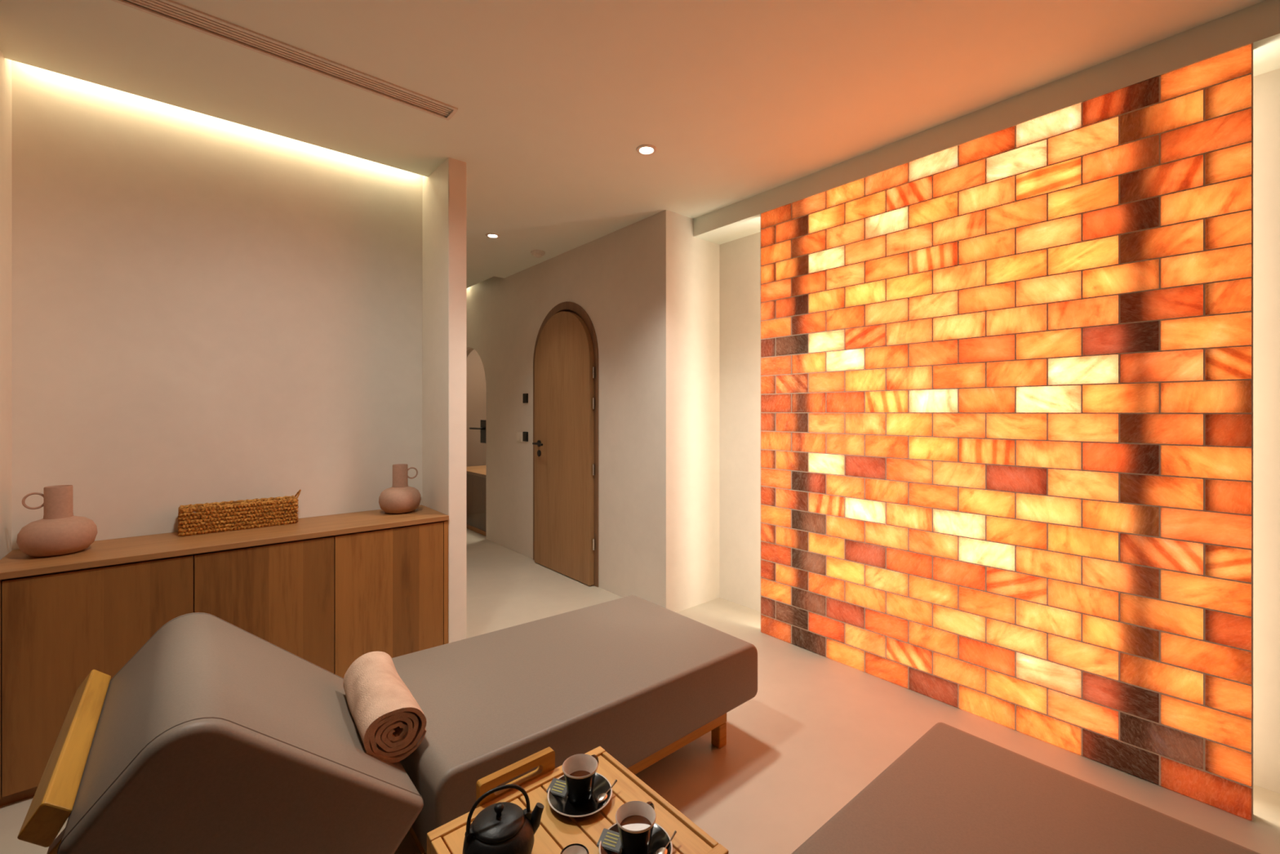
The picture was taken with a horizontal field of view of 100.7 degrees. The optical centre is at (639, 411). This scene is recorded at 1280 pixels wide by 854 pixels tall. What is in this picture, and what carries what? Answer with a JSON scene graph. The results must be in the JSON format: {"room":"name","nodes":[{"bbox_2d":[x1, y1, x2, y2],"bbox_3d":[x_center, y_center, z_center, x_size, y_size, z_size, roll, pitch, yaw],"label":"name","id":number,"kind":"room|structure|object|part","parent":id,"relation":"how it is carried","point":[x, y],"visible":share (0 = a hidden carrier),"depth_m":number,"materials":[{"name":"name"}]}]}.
{"room":"spa relaxation room","nodes":[
{"label":"spa relaxation room","id":0,"kind":"room"},
{"bbox_2d":[0,49,12,559],"bbox_3d":[-2.456,-0.094,1.508,0.812,2.670,0.380,0,0,-40],"label":"wall","id":1,"kind":"structure","parent":0,"point":[6,64],"depth_m":1.85,"materials":[{"name":"paint"}]},
{"bbox_2d":[12,60,422,550],"bbox_3d":[-2.034,-0.109,2.195,2.345,2.700,0.120,0,0,-40],"label":"wall","id":2,"kind":"structure","parent":0,"point":[206,308],"depth_m":2.25,"materials":[{"name":"paint"}]},
{"bbox_2d":[466,349,485,466],"bbox_3d":[-1.189,0.006,5.775,1.050,2.470,2.060,0,0,-40],"label":"wall","id":3,"kind":"structure","parent":0,"point":[475,373],"depth_m":6.38,"materials":[{"name":"brown paint"}]},
{"bbox_2d":[466,209,666,608],"bbox_3d":[-1.049,-0.094,4.723,0.100,2.670,3.844,0,0,-40],"label":"wall","id":4,"kind":"structure","parent":0,"point":[618,277],"depth_m":3.70,"materials":[{"name":"paint"}]},
{"bbox_2d":[466,419,485,535],"bbox_3d":[-1.782,0.287,5.540,0.130,1.900,0.898,0,0,-40],"label":"door","id":5,"kind":"structure","parent":4,"relation":"in","point":[482,428],"depth_m":5.28,"materials":[{"name":"clear glass"}]},
{"bbox_3d":[-1.764,1.217,5.556,0.014,0.041,0.898,0,0,-40],"label":"rail","id":6,"kind":"part","parent":5,"relation":"part of","materials":[{"name":"brown wood"}]},
{"bbox_3d":[-1.623,0.167,5.294,0.054,0.022,0.270,0,0,-40],"label":"handle","id":7,"kind":"part","parent":5,"relation":"part of","materials":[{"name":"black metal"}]},
{"bbox_2d":[516,431,521,441],"bbox_3d":[-1.058,0.221,4.646,0.013,0.082,0.082,0,0,-40],"label":"wall socket","id":8,"kind":"object","parent":4,"relation":"attached to","point":[518,433],"visible":1,"depth_m":4.64,"materials":[{"name":"white plastic"}]},
{"bbox_2d":[522,393,528,403],"bbox_3d":[-0.987,-0.116,4.562,0.013,0.082,0.082,0,0,-40],"label":"wall control plate","id":9,"kind":"object","parent":4,"relation":"attached to","point":[525,396],"visible":1,"depth_m":4.55,"materials":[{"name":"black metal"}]},
{"bbox_2d":[522,431,528,441],"bbox_3d":[-0.987,0.213,4.562,0.013,0.082,0.082,0,0,-40],"label":"light switch","id":10,"kind":"object","parent":4,"relation":"attached to","point":[525,434],"visible":1,"depth_m":4.55,"materials":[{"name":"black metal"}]},
{"bbox_2d":[532,301,598,586],"bbox_3d":[-0.596,0.197,4.107,0.206,2.088,0.926,0,0,-40],"label":"door","id":11,"kind":"structure","parent":4,"relation":"in","point":[565,442],"depth_m":3.98,"materials":[{"name":"brown wood"}]},
{"bbox_3d":[-0.804,0.256,4.239,0.058,0.052,0.152,0,0,-40],"label":"handle","id":12,"kind":"part","parent":11,"relation":"part of","materials":[{"name":"black metal"}]},
{"bbox_3d":[-0.817,0.336,4.293,0.007,0.052,0.052,0,0,-40],"label":"keyhole plate","id":13,"kind":"part","parent":11,"relation":"part of","materials":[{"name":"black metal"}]},
{"bbox_2d":[0,0,1266,288],"bbox_3d":[-1.151,-1.264,2.434,4.000,0.070,7.500,0,0,-40],"label":"ceiling","id":14,"kind":"structure","parent":0,"point":[737,100],"depth_m":1.92,"materials":[{"name":"paint"}]},
{"bbox_2d":[111,0,457,120],"bbox_3d":[-1.328,-1.256,1.715,1.466,0.066,0.106,0,0,-40],"label":"ceiling vent","id":15,"kind":"object","parent":14,"relation":"in","point":[173,9],"visible":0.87,"depth_m":1.81,"materials":[{"name":"white plastic"}]},
{"bbox_2d":[485,232,499,238],"bbox_3d":[-1.026,-1.226,3.695,0.098,0.006,0.098,0,0,-40],"label":"recessed light","id":16,"kind":"object","parent":14,"relation":"in","point":[491,235],"visible":1,"depth_m":3.69,"materials":[{"name":"white plastic"}]},
{"bbox_2d":[530,249,545,257],"bbox_3d":[-0.785,-1.208,4.079,0.110,0.041,0.110,0,0,-40],"label":"smoke detector","id":17,"kind":"object","parent":14,"relation":"attached to","point":[536,253],"visible":1,"depth_m":4.05,"materials":[{"name":"white plastic"}]},
{"bbox_2d":[635,144,657,155],"bbox_3d":[0.030,-1.226,2.486,0.098,0.006,0.098,0,0,-40],"label":"recessed light","id":18,"kind":"object","parent":14,"relation":"in","point":[643,149],"visible":1,"depth_m":2.48,"materials":[{"name":"white plastic"}]},
{"bbox_2d":[0,528,1279,853],"bbox_3d":[-0.846,1.301,2.693,4.800,0.120,7.500,0,0,-40],"label":"floor","id":19,"kind":"structure","parent":0,"point":[816,730],"depth_m":1.98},
{"bbox_2d":[0,504,448,806],"bbox_3d":[-1.592,0.870,2.233,1.438,0.742,0.391,0,0,-40],"label":"sideboard","id":20,"kind":"object","parent":19,"relation":"on","point":[331,591],"visible":0.59,"depth_m":2.00,"materials":[{"name":"brown wood"}]},
{"bbox_2d":[16,484,97,556],"bbox_3d":[-2.057,0.381,1.876,0.193,0.236,0.193,0,0,-40],"label":"clay vase","id":21,"kind":"object","parent":20,"relation":"on","point":[60,532],"visible":1,"depth_m":1.84,"materials":[{"name":"ceramic"}]},
{"bbox_3d":[-2.100,0.309,1.840,0.059,0.059,0.007,0,0,-40],"label":"handle","id":22,"kind":"part","parent":21,"relation":"part of","materials":[{"name":"ceramic"}]},
{"bbox_3d":[-1.820,0.865,1.806,0.456,0.673,0.020,0,0,-40],"label":"door","id":23,"kind":"part","parent":20,"relation":"part of","materials":[{"name":"brown wood"}]},
{"bbox_2d":[0,504,448,579],"bbox_3d":[-1.592,0.510,2.233,1.438,0.022,0.391,0,0,-40],"label":"countertop","id":24,"kind":"structure","parent":20,"relation":"on","point":[15,564],"depth_m":2.05,"materials":[{"name":"brown wood"}]},
{"bbox_2d":[177,489,301,536],"bbox_3d":[-1.711,0.428,2.285,0.425,0.147,0.109,0,0,-40],"label":"basket","id":25,"kind":"object","parent":20,"relation":"on","point":[240,512],"visible":1,"depth_m":2.24,"materials":[{"name":"brown wicker"}]},
{"bbox_3d":[-1.558,0.376,2.413,0.026,0.044,0.061,0,0,-40],"label":"handle","id":26,"kind":"part","parent":25,"relation":"part of","materials":[{"name":"brown wicker"}]},
{"bbox_3d":[-1.471,0.865,2.103,0.453,0.673,0.020,0,0,-40],"label":"door","id":27,"kind":"part","parent":20,"relation":"part of","materials":[{"name":"brown wood"}]},
{"bbox_3d":[-1.122,0.865,2.399,0.457,0.673,0.020,0,0,-40],"label":"door","id":28,"kind":"part","parent":20,"relation":"part of","materials":[{"name":"brown wood"}]},
{"bbox_2d":[378,463,421,513],"bbox_3d":[-1.196,0.381,2.645,0.193,0.236,0.193,0,0,-40],"label":"clay vase","id":29,"kind":"object","parent":20,"relation":"on","point":[401,498],"visible":1,"depth_m":2.59,"materials":[{"name":"ceramic"}]},
{"bbox_3d":[-1.153,0.309,2.682,0.059,0.059,0.007,0,0,-40],"label":"handle","id":30,"kind":"part","parent":29,"relation":"part of","materials":[{"name":"ceramic"}]},
{"bbox_2d":[17,595,757,853],"bbox_3d":[-0.488,0.900,1.675,1.859,0.682,0.715,0,0,-40],"label":"lounger","id":31,"kind":"object","parent":19,"relation":"on","point":[214,737],"visible":0.8,"depth_m":1.26,"materials":[{"name":"grey leather"}]},
{"bbox_3d":[-0.875,0.910,1.047,0.396,0.352,0.035,0,0,-40],"label":"rail","id":32,"kind":"part","parent":31,"relation":"part of","materials":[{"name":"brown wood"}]},
{"bbox_2d":[57,612,423,853],"bbox_3d":[-0.936,0.810,1.294,0.571,0.499,0.715,0,0,-40],"label":"cushion","id":33,"kind":"object","parent":31,"relation":"on","point":[214,737],"depth_m":1.05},
{"bbox_2d":[342,651,426,762],"bbox_3d":[-0.711,0.793,1.461,0.152,0.148,0.393,0,0,-36],"label":"rolled towel","id":34,"kind":"object","parent":31,"relation":"on","point":[390,722],"visible":1,"depth_m":1.34,"materials":[{"name":"beige fabric"}]},
{"bbox_3d":[-0.668,1.116,1.523,0.035,0.070,0.519,0,0,-40],"label":"cross rail","id":35,"kind":"part","parent":31,"relation":"part of","materials":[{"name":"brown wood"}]},
{"bbox_3d":[-0.318,1.118,1.455,1.660,0.079,0.035,0,0,-40],"label":"rail","id":36,"kind":"part","parent":31,"relation":"part of","materials":[{"name":"brown wood"}]},
{"bbox_2d":[391,595,757,853],"bbox_3d":[-0.240,0.960,1.886,1.207,0.232,0.715,0,0,-40],"label":"seat cushion","id":37,"kind":"object","parent":31,"relation":"on","point":[630,677],"depth_m":1.69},
{"bbox_3d":[0.294,1.200,1.979,0.042,0.084,0.042,0,0,-40],"label":"leg","id":38,"kind":"part","parent":31,"relation":"part of","materials":[{"name":"brown wood"}]},
{"bbox_2d":[422,157,466,643],"bbox_3d":[-1.013,-0.094,2.735,0.091,2.670,0.380,0,0,-40],"label":"wall pier","id":39,"kind":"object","parent":19,"relation":"on","point":[444,191],"visible":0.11,"depth_m":2.60,"materials":[{"name":"paint"}]},
{"bbox_2d":[466,465,485,530],"bbox_3d":[-1.631,0.946,5.878,0.470,0.590,1.190,0,0,-40],"label":"vanity cabinet","id":40,"kind":"object","parent":19,"relation":"on","point":[475,475],"visible":0.1,"depth_m":5.70,"materials":[{"name":"brown wood"}]},
{"bbox_2d":[426,746,728,853],"bbox_3d":[-0.119,0.992,0.966,0.398,0.499,0.426,0,0,-40],"label":"tray table","id":41,"kind":"object","parent":19,"relation":"on","point":[556,831],"visible":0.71,"depth_m":1.04,"materials":[{"name":"brown wood"}]},
{"bbox_3d":[-0.264,0.805,0.843,0.018,0.043,0.343,0,0,-40],"label":"frame rail","id":42,"kind":"part","parent":41,"relation":"part of","materials":[{"name":"brown wood"}]},
{"bbox_2d":[462,783,543,853],"bbox_3d":[-0.242,0.715,0.910,0.119,0.143,0.119,0,0,16],"label":"teapot","id":43,"kind":"object","parent":41,"relation":"on","point":[503,827],"visible":1,"depth_m":0.89,"materials":[{"name":"black metal"}]},
{"bbox_3d":[-0.242,0.681,0.910,0.106,0.075,0.029,0,0,-40],"label":"handle","id":44,"kind":"part","parent":43,"relation":"part of","materials":[{"name":"metal"}]},
{"bbox_3d":[-0.242,0.698,0.910,0.087,0.013,0.087,0,0,-40],"label":"lid","id":45,"kind":"part","parent":43,"relation":"part of","materials":[{"name":"metal"}]},
{"bbox_3d":[-0.242,0.683,0.910,0.017,0.020,0.017,0,0,-40],"label":"knob","id":46,"kind":"part","parent":43,"relation":"part of","materials":[{"name":"metal"}]},
{"bbox_3d":[-0.193,0.724,0.939,0.044,0.053,0.031,0,0,-40],"label":"spout","id":47,"kind":"part","parent":43,"relation":"part of","materials":[{"name":"metal"}]},
{"bbox_3d":[-0.258,0.779,1.115,0.172,0.074,0.018,0,0,-40],"label":"handle","id":48,"kind":"part","parent":41,"relation":"part of","materials":[{"name":"brown wood"}]},
{"bbox_3d":[-0.238,0.804,1.106,0.398,0.044,0.022,0,0,-40],"label":"frame rail","id":49,"kind":"part","parent":41,"relation":"part of","materials":[{"name":"brown wood"}]},
{"bbox_2d":[560,843,589,853],"bbox_3d":[-0.112,0.773,0.909,0.050,0.027,0.050,0,0,-40],"label":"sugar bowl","id":50,"kind":"object","parent":41,"relation":"on","point":[574,848],"visible":1,"depth_m":0.93,"materials":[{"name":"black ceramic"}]},
{"bbox_2d":[546,772,612,817],"bbox_3d":[-0.121,0.778,1.075,0.131,0.016,0.131,0,0,-40],"label":"saucer","id":51,"kind":"object","parent":41,"relation":"on","point":[561,805],"visible":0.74,"depth_m":1.05,"materials":[{"name":"black ceramic"}]},
{"bbox_2d":[546,777,567,797],"bbox_3d":[-0.166,0.770,1.087,0.044,0.012,0.031,0,0,22],"label":"packet","id":52,"kind":"object","parent":51,"relation":"on","point":[557,787],"visible":0.83,"depth_m":1.08,"materials":[{"name":"paper"}]},
{"bbox_2d":[551,780,565,792],"bbox_3d":[-0.166,0.768,1.087,0.024,0.006,0.020,0,0,22],"label":"print","id":53,"kind":"object","parent":52,"relation":"on","point":[557,786],"depth_m":1.09},
{"bbox_2d":[562,753,598,804],"bbox_3d":[-0.117,0.749,1.077,0.081,0.066,0.072,0,0,-16],"label":"tea cup","id":54,"kind":"object","parent":51,"relation":"on","point":[580,770],"visible":1,"depth_m":1.06,"materials":[{"name":"black ceramic"}]},
{"bbox_3d":[-0.098,0.740,1.108,0.008,0.047,0.031,0,0,36],"label":"handle","id":55,"kind":"part","parent":54,"relation":"part of","materials":[{"name":"black ceramic"}]},
{"bbox_2d":[595,779,617,802],"bbox_3d":[-0.066,0.770,1.075,0.019,0.014,0.063,0,0,44],"label":"spoon","id":56,"kind":"object","parent":51,"relation":"on","point":[602,797],"visible":1,"depth_m":1.06,"materials":[{"name":"metal"}]},
{"bbox_2d":[595,792,607,802],"bbox_3d":[-0.077,0.774,1.063,0.019,0.006,0.031,0,0,44],"label":"bowl","id":57,"kind":"object","parent":56,"relation":"on","point":[602,797],"depth_m":1.06,"materials":[{"name":"metal"}]},
{"bbox_3d":[-0.059,0.769,1.087,0.004,0.013,0.036,0,0,36],"label":"handle","id":58,"kind":"part","parent":56,"relation":"part of","materials":[{"name":"metal"}]},
{"bbox_2d":[599,822,672,853],"bbox_3d":[-0.007,0.778,0.941,0.131,0.016,0.131,0,0,-40],"label":"saucer","id":59,"kind":"object","parent":41,"relation":"on","point":[660,837],"visible":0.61,"depth_m":0.96,"materials":[{"name":"black ceramic"}]},
{"bbox_2d":[596,827,621,853],"bbox_3d":[-0.052,0.770,0.953,0.044,0.012,0.031,0,0,22],"label":"packet","id":60,"kind":"object","parent":59,"relation":"on","point":[610,839],"visible":0.85,"depth_m":0.95,"materials":[{"name":"paper"}]},
{"bbox_2d":[602,831,619,847],"bbox_3d":[-0.052,0.768,0.953,0.024,0.006,0.020,0,0,22],"label":"print","id":61,"kind":"object","parent":60,"relation":"on","point":[610,839],"depth_m":0.95},
{"bbox_2d":[615,800,656,853],"bbox_3d":[-0.003,0.749,0.943,0.081,0.066,0.072,0,0,-16],"label":"tea cup","id":62,"kind":"object","parent":59,"relation":"on","point":[635,820],"visible":1,"depth_m":0.94,"materials":[{"name":"black ceramic"}]},
{"bbox_3d":[0.016,0.740,0.974,0.008,0.047,0.031,0,0,36],"label":"handle","id":63,"kind":"part","parent":62,"relation":"part of","materials":[{"name":"black ceramic"}]},
{"bbox_2d":[654,830,676,853],"bbox_3d":[0.048,0.770,0.941,0.019,0.014,0.063,0,0,44],"label":"spoon","id":64,"kind":"object","parent":59,"relation":"on","point":[663,850],"visible":1,"depth_m":0.94,"materials":[{"name":"metal"}]},
{"bbox_2d":[654,846,667,853],"bbox_3d":[0.037,0.774,0.929,0.019,0.006,0.031,0,0,44],"label":"bowl","id":65,"kind":"object","parent":64,"relation":"on","point":[663,850],"depth_m":0.93,"materials":[{"name":"metal"}]},
{"bbox_3d":[0.055,0.769,0.953,0.004,0.013,0.036,0,0,36],"label":"handle","id":66,"kind":"part","parent":64,"relation":"part of","materials":[{"name":"metal"}]},
{"bbox_3d":[0.028,0.805,1.091,0.011,0.043,0.343,0,0,-40],"label":"frame rail","id":67,"kind":"part","parent":41,"relation":"part of","materials":[{"name":"brown wood"}]},
{"bbox_3d":[0.000,0.804,0.826,0.398,0.044,0.022,0,0,-40],"label":"frame rail","id":68,"kind":"part","parent":41,"relation":"part of","materials":[{"name":"brown wood"}]},
{"bbox_2d":[791,722,1260,853],"bbox_3d":[0.387,0.900,0.645,1.859,0.682,0.715,0,0,-40],"label":"lounger","id":69,"kind":"object","parent":19,"relation":"on","point":[953,790],"visible":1,"depth_m":1.13,"materials":[{"name":"grey leather"}]},
{"bbox_2d":[666,209,719,612],"bbox_3d":[0.240,-0.094,3.624,0.640,2.670,0.500,0,0,-40],"label":"wall","id":70,"kind":"structure","parent":0,"point":[692,263],"depth_m":3.37,"materials":[{"name":"paint"}]},
{"bbox_2d":[719,68,1279,793],"bbox_3d":[1.724,0.006,2.257,0.150,2.470,3.506,0,0,-40],"label":"wall","id":71,"kind":"structure","parent":0,"point":[740,259],"depth_m":1.76,"materials":[{"name":"paint"}]},
{"bbox_2d":[760,43,1253,822],"bbox_3d":[1.296,0.063,2.321,0.081,2.357,1.815,0,0,-40],"label":"brick wall","id":72,"kind":"structure","parent":0,"point":[1006,375],"depth_m":2.01,"materials":[{"name":"orange stone"}]},
{"bbox_2d":[693,0,1279,244],"bbox_3d":[1.523,-1.172,2.185,0.249,0.113,3.356,0,0,-40],"label":"ceiling recess","id":73,"kind":"structure","parent":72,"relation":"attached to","point":[1258,24],"depth_m":2.01,"materials":[{"name":"paint"}]}
]}

